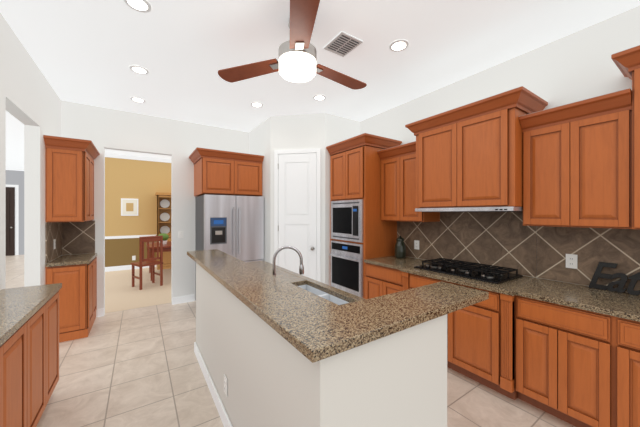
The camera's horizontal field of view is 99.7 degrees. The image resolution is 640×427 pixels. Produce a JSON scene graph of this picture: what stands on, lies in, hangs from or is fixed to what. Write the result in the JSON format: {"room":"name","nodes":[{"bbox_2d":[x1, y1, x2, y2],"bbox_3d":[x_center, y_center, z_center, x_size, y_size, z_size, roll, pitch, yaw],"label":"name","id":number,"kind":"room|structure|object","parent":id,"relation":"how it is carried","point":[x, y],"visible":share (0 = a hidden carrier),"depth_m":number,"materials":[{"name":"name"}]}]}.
{"room":"kitchen","nodes":[
{"label":"kitchen","id":0,"kind":"room"},
{"bbox_2d":[6,255,23,288],"bbox_3d":[-5.962,1.525,2.387,4.988,0.050,18.040,0,0,-34],"label":"floor","id":1,"kind":"structure","parent":0,"point":[14,271],"depth_m":6.98,"materials":[{"name":"beige tile"}]},
{"bbox_2d":[6,170,23,254],"bbox_3d":[-5.912,-0.025,2.421,5.108,3.050,18.040,0,0,-34],"label":"wall","id":2,"kind":"structure","parent":0,"point":[13,177],"depth_m":9.81,"materials":[{"name":"grey paint"}]},
{"bbox_2d":[6,185,18,255],"bbox_3d":[-11.340,0.235,9.425,1.100,2.530,0.115,0,0,-34],"label":"hall door","id":3,"kind":"structure","parent":2,"relation":"in","point":[12,219],"depth_m":9.66,"materials":[{"name":"brown wood"}]},
{"bbox_2d":[0,13,63,289],"bbox_3d":[-1.193,-0.025,0.074,0.120,3.050,8.890,0,0,-34],"label":"wall","id":4,"kind":"structure","parent":0,"point":[25,93],"depth_m":2.86,"materials":[{"name":"paint"}]},
{"bbox_2d":[46,221,94,262],"bbox_3d":[-3.189,0.335,3.490,0.358,0.466,0.748,0,0,-34],"label":"tile backsplash","id":5,"kind":"structure","parent":4,"relation":"attached to","point":[74,237],"depth_m":3.74,"materials":[{"name":"brown tile"}]},
{"bbox_2d":[43,135,99,221],"bbox_3d":[-3.144,-0.389,3.470,0.410,0.978,0.830,0,0,-34],"label":"upper cabinet","id":6,"kind":"object","parent":4,"relation":"attached to","point":[69,179],"visible":1,"depth_m":3.18,"materials":[{"name":"brown wood"}]},
{"bbox_2d":[105,267,170,312],"bbox_3d":[-2.866,1.525,6.609,4.610,0.050,3.828,0,0,-34],"label":"floor","id":7,"kind":"structure","parent":0,"point":[121,293],"depth_m":5.26,"materials":[{"name":"beige carpet"}]},
{"bbox_2d":[131,235,162,289],"bbox_3d":[-3.574,0.980,5.584,0.442,1.041,0.440,0,0,36],"label":"dining chair","id":8,"kind":"object","parent":7,"relation":"on","point":[147,261],"visible":1,"depth_m":5.49,"materials":[{"name":"brown wood"}]},
{"bbox_2d":[146,241,170,280],"bbox_3d":[-3.613,1.120,6.727,1.200,0.760,1.200,0,0,-34],"label":"dining table","id":9,"kind":"object","parent":7,"relation":"on","point":[167,247],"visible":0.31,"depth_m":6.17,"materials":[{"name":"brown wood"}]},
{"bbox_2d":[158,233,168,243],"bbox_3d":[-3.773,0.607,6.499,0.240,0.265,0.240,0,0,-34],"label":"centerpiece","id":10,"kind":"object","parent":9,"relation":"on","point":[165,237],"visible":0.73,"depth_m":6.45,"materials":[{"name":"green plant"}]},
{"bbox_2d":[155,192,170,269],"bbox_3d":[-3.939,0.465,7.682,1.260,2.070,0.430,0,0,-34],"label":"china hutch","id":11,"kind":"object","parent":7,"relation":"on","point":[163,212],"visible":0.27,"depth_m":7.54,"materials":[{"name":"brown wood"}]},
{"bbox_2d":[105,157,170,266],"bbox_3d":[-3.880,-0.025,8.124,4.850,3.050,0.120,0,0,-34],"label":"wall","id":12,"kind":"structure","parent":0,"point":[143,182],"depth_m":7.24,"materials":[{"name":"yellow paint"}]},
{"bbox_2d":[121,198,137,215],"bbox_3d":[-5.090,-0.170,7.225,0.380,0.460,0.025,0,0,-34],"label":"framed picture","id":13,"kind":"object","parent":12,"relation":"attached to","point":[129,207],"visible":1,"depth_m":7.21,"materials":[{"name":"white"}]},
{"bbox_2d":[105,153,170,271],"bbox_3d":[-3.833,-0.024,8.053,4.610,3.048,0.048,0,0,-34],"label":"trim molding","id":14,"kind":"structure","parent":12,"relation":"attached to","point":[118,268],"depth_m":7.19,"materials":[{"name":"white wood"}]},
{"bbox_2d":[64,101,248,316],"bbox_3d":[-1.924,-0.025,4.861,3.990,3.050,0.120,0,0,-34],"label":"wall","id":15,"kind":"structure","parent":0,"point":[111,129],"depth_m":4.40,"materials":[{"name":"paint"}]},
{"bbox_2d":[98,294,193,316],"bbox_3d":[-2.626,1.442,3.826,1.668,0.115,1.060,0,0,-34],"label":"baseboard","id":16,"kind":"structure","parent":15,"relation":"attached to","point":[182,299],"depth_m":4.49,"materials":[{"name":"white"}]},
{"bbox_2d":[178,231,182,237],"bbox_3d":[-2.323,0.350,4.512,0.075,0.120,0.013,0,0,-34],"label":"light switch","id":17,"kind":"object","parent":15,"relation":"attached to","point":[180,234],"visible":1,"depth_m":4.51,"materials":[{"name":"white plastic"}]},
{"bbox_2d":[189,147,263,195],"bbox_3d":[-1.582,-0.634,4.552,1.040,0.668,0.770,0,0,-34],"label":"upper cabinet","id":18,"kind":"object","parent":15,"relation":"attached to","point":[218,172],"visible":1,"depth_m":4.28,"materials":[{"name":"brown wood"}]},
{"bbox_2d":[249,113,359,284],"bbox_3d":[-0.342,-0.024,4.860,1.358,3.048,1.638,0,0,-34],"label":"wall","id":19,"kind":"structure","parent":0,"point":[271,134],"depth_m":4.26,"materials":[{"name":"paint"}]},
{"bbox_2d":[274,148,320,281],"bbox_3d":[-0.357,0.249,4.222,0.550,2.502,0.525,0,0,-34],"label":"pantry door","id":20,"kind":"structure","parent":19,"relation":"in","point":[297,201],"depth_m":4.22,"materials":[{"name":"white wood"}]},
{"bbox_2d":[36,301,574,426],"bbox_3d":[0.515,1.525,1.217,4.230,0.050,8.890,0,0,-34],"label":"floor","id":21,"kind":"structure","parent":0,"point":[137,367],"depth_m":2.34,"materials":[{"name":"beige tile"}]},
{"bbox_2d":[0,339,7,426],"bbox_3d":[-1.559,1.065,1.030,0.333,0.870,0.494,0,0,-34],"label":"base cabinet","id":22,"kind":"object","parent":21,"relation":"on","point":[3,346],"depth_m":1.34,"materials":[{"name":"brown wood"}]},
{"bbox_2d":[8,311,35,426],"bbox_3d":[-1.775,1.065,1.354,0.333,0.870,0.494,0,0,-34],"label":"base cabinet","id":23,"kind":"object","parent":21,"relation":"on","point":[29,347],"depth_m":1.56,"materials":[{"name":"brown wood"}]},
{"bbox_2d":[0,283,61,342],"bbox_3d":[-1.021,0.610,0.237,0.344,0.040,4.730,0,0,-34],"label":"countertop","id":24,"kind":"structure","parent":23,"relation":"on","point":[16,304],"depth_m":1.79,"materials":[{"name":"beige stone"}]},
{"bbox_2d":[36,299,51,425],"bbox_3d":[-1.992,1.065,1.678,0.333,0.870,0.494,0,0,-34],"label":"base cabinet","id":25,"kind":"object","parent":21,"relation":"on","point":[44,316],"depth_m":1.89,"materials":[{"name":"brown wood"}]},
{"bbox_2d":[52,287,61,392],"bbox_3d":[-2.202,1.065,1.991,0.333,0.870,0.466,0,0,-34],"label":"base cabinet","id":26,"kind":"object","parent":21,"relation":"on","point":[55,298],"depth_m":2.15,"materials":[{"name":"brown wood"}]},
{"bbox_2d":[46,253,96,342],"bbox_3d":[-3.173,1.035,3.488,0.383,0.930,0.768,0,0,-34],"label":"base cabinet","id":27,"kind":"object","parent":21,"relation":"on","point":[75,275],"visible":0.88,"depth_m":3.22,"materials":[{"name":"brown wood"}]},
{"bbox_2d":[195,194,263,299],"bbox_3d":[-1.518,0.610,4.528,0.915,1.780,0.846,0,0,-34],"label":"refrigerator","id":28,"kind":"object","parent":21,"relation":"on","point":[232,225],"visible":0.62,"depth_m":4.23,"materials":[{"name":"grey metal"}]},
{"bbox_2d":[194,265,448,426],"bbox_3d":[-0.356,0.990,2.132,0.792,1.020,2.452,0,0,-34],"label":"kitchen island","id":29,"kind":"object","parent":21,"relation":"on","point":[283,347],"depth_m":1.22,"materials":[{"name":"beige paint"}]},
{"bbox_2d":[224,374,226,396],"bbox_3d":[-0.666,1.210,1.901,0.008,0.120,0.075,0,0,-34],"label":"outlet","id":30,"kind":"object","parent":29,"relation":"attached to","point":[225,384],"visible":1,"depth_m":1.89,"materials":[{"name":"white plastic"}]},
{"bbox_2d":[187,249,488,364],"bbox_3d":[-0.300,0.460,2.326,1.170,0.040,2.740,0,0,-34],"label":"island countertop","id":31,"kind":"structure","parent":29,"relation":"on","point":[321,321],"depth_m":1.31,"materials":[{"name":"brown stone"}]},
{"bbox_2d":[273,246,303,275],"bbox_3d":[-0.268,0.419,2.102,0.229,0.341,0.206,0,0,-34],"label":"faucet","id":32,"kind":"object","parent":31,"relation":"on","point":[301,269],"visible":0.62,"depth_m":2.07,"materials":[{"name":"silver metal"}]},
{"bbox_2d":[326,133,401,298],"bbox_3d":[0.628,0.236,3.992,0.710,2.528,0.860,0,0,-34],"label":"tall cabinet","id":33,"kind":"object","parent":21,"relation":"on","point":[355,167],"visible":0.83,"depth_m":3.69,"materials":[{"name":"brown wood"}]},
{"bbox_2d":[329,240,362,297],"bbox_3d":[0.590,0.776,4.016,0.687,0.724,0.694,0,0,-34],"label":"wall oven","id":34,"kind":"object","parent":33,"relation":"in","point":[346,266],"visible":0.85,"depth_m":3.80,"materials":[{"name":"grey"}]},
{"bbox_2d":[331,199,362,242],"bbox_3d":[0.604,0.099,4.025,0.614,0.574,0.694,0,0,-34],"label":"microwave","id":35,"kind":"object","parent":33,"relation":"in","point":[346,220],"visible":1,"depth_m":3.80,"materials":[{"name":"grey metal"}]},
{"bbox_2d":[365,263,399,298],"bbox_3d":[1.037,1.070,3.409,0.680,0.860,0.723,0,0,-34],"label":"base cabinet","id":36,"kind":"object","parent":21,"relation":"on","point":[379,280],"depth_m":3.33,"materials":[{"name":"brown wood"}]},
{"bbox_2d":[397,271,520,399],"bbox_3d":[1.485,1.070,2.733,0.688,0.860,1.180,0,0,-34],"label":"base cabinet","id":37,"kind":"object","parent":21,"relation":"on","point":[484,337],"depth_m":2.26,"materials":[{"name":"brown wood"}]},
{"bbox_2d":[521,296,632,426],"bbox_3d":[1.928,1.070,2.079,0.680,0.860,0.680,0,0,-34],"label":"base cabinet","id":38,"kind":"object","parent":21,"relation":"on","point":[575,367],"depth_m":1.82,"materials":[{"name":"brown wood"}]},
{"bbox_2d":[364,256,639,321],"bbox_3d":[1.994,0.619,1.947,0.691,0.038,4.217,0,0,-34],"label":"countertop","id":39,"kind":"structure","parent":38,"relation":"on","point":[625,305],"depth_m":2.10,"materials":[{"name":"stone"}]},
{"bbox_2d":[395,236,405,258],"bbox_3d":[1.080,0.449,3.635,0.150,0.301,0.150,0,0,-34],"label":"jar","id":40,"kind":"object","parent":39,"relation":"on","point":[400,249],"visible":1,"depth_m":3.58,"materials":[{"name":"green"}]},
{"bbox_2d":[414,258,522,283],"bbox_3d":[1.483,0.563,2.774,0.510,0.071,0.840,0,0,-34],"label":"cooktop","id":41,"kind":"object","parent":39,"relation":"in","point":[479,272],"visible":1,"depth_m":2.65,"materials":[{"name":"black metal"}]},
{"bbox_2d":[588,262,639,294],"bbox_3d":[2.271,0.493,2.071,0.049,0.218,0.302,0,0,-34],"label":"decor","id":42,"kind":"object","parent":39,"relation":"on","point":[634,278],"visible":1,"depth_m":2.07,"materials":[{"name":"black metal"}]},
{"bbox_2d":[633,321,639,426],"bbox_3d":[2.283,1.070,1.576,0.648,0.860,0.810,0,0,-34],"label":"base cabinet","id":43,"kind":"object","parent":21,"relation":"on","point":[636,325],"depth_m":1.60,"materials":[{"name":"brown wood"}]},
{"bbox_2d":[0,0,639,170],"bbox_3d":[-3.946,-1.600,3.737,9.840,0.100,18.040,0,0,-34],"label":"ceiling","id":44,"kind":"structure","parent":0,"point":[90,52],"depth_m":2.54,"materials":[{"name":"paint"}]},
{"bbox_2d":[123,0,151,12],"bbox_3d":[-1.343,-1.546,1.989,0.176,0.007,0.176,0,0,-34],"label":"recessed light","id":45,"kind":"object","parent":44,"relation":"in","point":[143,6],"visible":1,"depth_m":2.00,"materials":[{"name":"white"}]},
{"bbox_2d":[130,97,145,102],"bbox_3d":[-2.477,-1.546,3.673,0.176,0.007,0.176,0,0,-34],"label":"recessed light","id":46,"kind":"object","parent":44,"relation":"in","point":[138,99],"visible":0.96,"depth_m":3.65,"materials":[{"name":"white"}]},
{"bbox_2d":[129,65,148,73],"bbox_3d":[-1.947,-1.546,2.908,0.176,0.007,0.176,0,0,-34],"label":"recessed light","id":47,"kind":"object","parent":44,"relation":"in","point":[138,69],"visible":0.98,"depth_m":2.89,"materials":[{"name":"white"}]},
{"bbox_2d":[251,102,262,106],"bbox_3d":[-0.898,-1.546,3.840,0.176,0.007,0.176,0,0,-34],"label":"recessed light","id":48,"kind":"object","parent":44,"relation":"in","point":[256,104],"visible":1,"depth_m":3.82,"materials":[{"name":"white"}]},
{"bbox_2d":[218,0,366,89],"bbox_3d":[-0.050,-1.328,2.208,1.241,0.440,1.348,0,0,-34],"label":"ceiling fan","id":49,"kind":"object","parent":44,"relation":"hanging from","point":[296,62],"visible":1,"depth_m":2.07,"materials":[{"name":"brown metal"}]},
{"bbox_2d":[313,95,325,100],"bbox_3d":[-0.007,-1.546,3.606,0.176,0.007,0.176,0,0,-34],"label":"recessed light","id":50,"kind":"object","parent":44,"relation":"in","point":[319,97],"visible":1,"depth_m":3.59,"materials":[{"name":"white"}]},
{"bbox_2d":[323,31,362,56],"bbox_3d":[0.209,-1.540,2.474,0.240,0.016,0.280,0,0,-34],"label":"ceiling vent","id":51,"kind":"object","parent":44,"relation":"in","point":[342,44],"visible":1,"depth_m":2.45,"materials":[{"name":"white metal"}]},
{"bbox_2d":[389,39,408,51],"bbox_3d":[0.727,-1.546,2.491,0.176,0.007,0.176,0,0,-34],"label":"recessed light","id":52,"kind":"object","parent":44,"relation":"in","point":[398,45],"visible":1,"depth_m":2.48,"materials":[{"name":"white"}]},
{"bbox_2d":[360,6,639,292],"bbox_3d":[2.223,-0.025,2.360,0.120,3.050,8.890,0,0,-34],"label":"wall","id":53,"kind":"structure","parent":0,"point":[580,65],"depth_m":2.45,"materials":[{"name":"paint"}]},
{"bbox_2d":[377,141,439,221],"bbox_3d":[1.133,-0.374,3.508,0.410,0.948,0.666,0,0,-34],"label":"upper cabinet","id":54,"kind":"object","parent":53,"relation":"attached to","point":[398,183],"visible":0.65,"depth_m":3.42,"materials":[{"name":"brown wood"}]},
{"bbox_2d":[405,86,547,207],"bbox_3d":[1.529,-0.539,2.782,0.560,0.958,1.143,0,0,-34],"label":"upper cabinet","id":55,"kind":"object","parent":53,"relation":"attached to","point":[469,155],"visible":0.96,"depth_m":2.51,"materials":[{"name":"brown wood"}]},
{"bbox_2d":[415,207,522,211],"bbox_3d":[1.548,-0.037,2.793,0.492,0.041,0.970,0,0,-34],"label":"under-cabinet range hood","id":56,"kind":"object","parent":55,"relation":"attached to","point":[491,209],"visible":0.92,"depth_m":2.53,"materials":[{"name":"silver metal"}]},
{"bbox_2d":[397,212,639,291],"bbox_3d":[2.288,0.270,2.143,0.010,0.656,4.216,0,0,-34],"label":"tile backsplash","id":57,"kind":"structure","parent":53,"relation":"attached to","point":[506,239],"depth_m":2.60,"materials":[{"name":"brown tile"}]},
{"bbox_2d":[414,240,418,249],"bbox_3d":[1.292,0.420,3.609,0.008,0.120,0.075,0,0,-34],"label":"outlet","id":58,"kind":"object","parent":57,"relation":"attached to","point":[416,244],"visible":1,"depth_m":3.61,"materials":[{"name":"white plastic"}]},
{"bbox_2d":[566,254,576,268],"bbox_3d":[2.158,0.410,2.317,0.008,0.120,0.075,0,0,-34],"label":"outlet","id":59,"kind":"object","parent":57,"relation":"attached to","point":[571,260],"visible":1,"depth_m":2.31,"materials":[{"name":"white plastic"}]},
{"bbox_2d":[519,88,631,228],"bbox_3d":[2.039,-0.361,2.154,0.410,0.933,0.628,0,0,-34],"label":"upper cabinet","id":60,"kind":"object","parent":53,"relation":"attached to","point":[577,163],"visible":0.96,"depth_m":2.03,"materials":[{"name":"brown wood"}]},
{"bbox_2d":[611,45,639,228],"bbox_3d":[2.422,-0.486,1.555,0.440,1.183,0.955,0,0,-34],"label":"upper cabinet","id":61,"kind":"object","parent":53,"relation":"attached to","point":[627,62],"visible":1,"depth_m":1.78,"materials":[{"name":"brown wood"}]}
]}

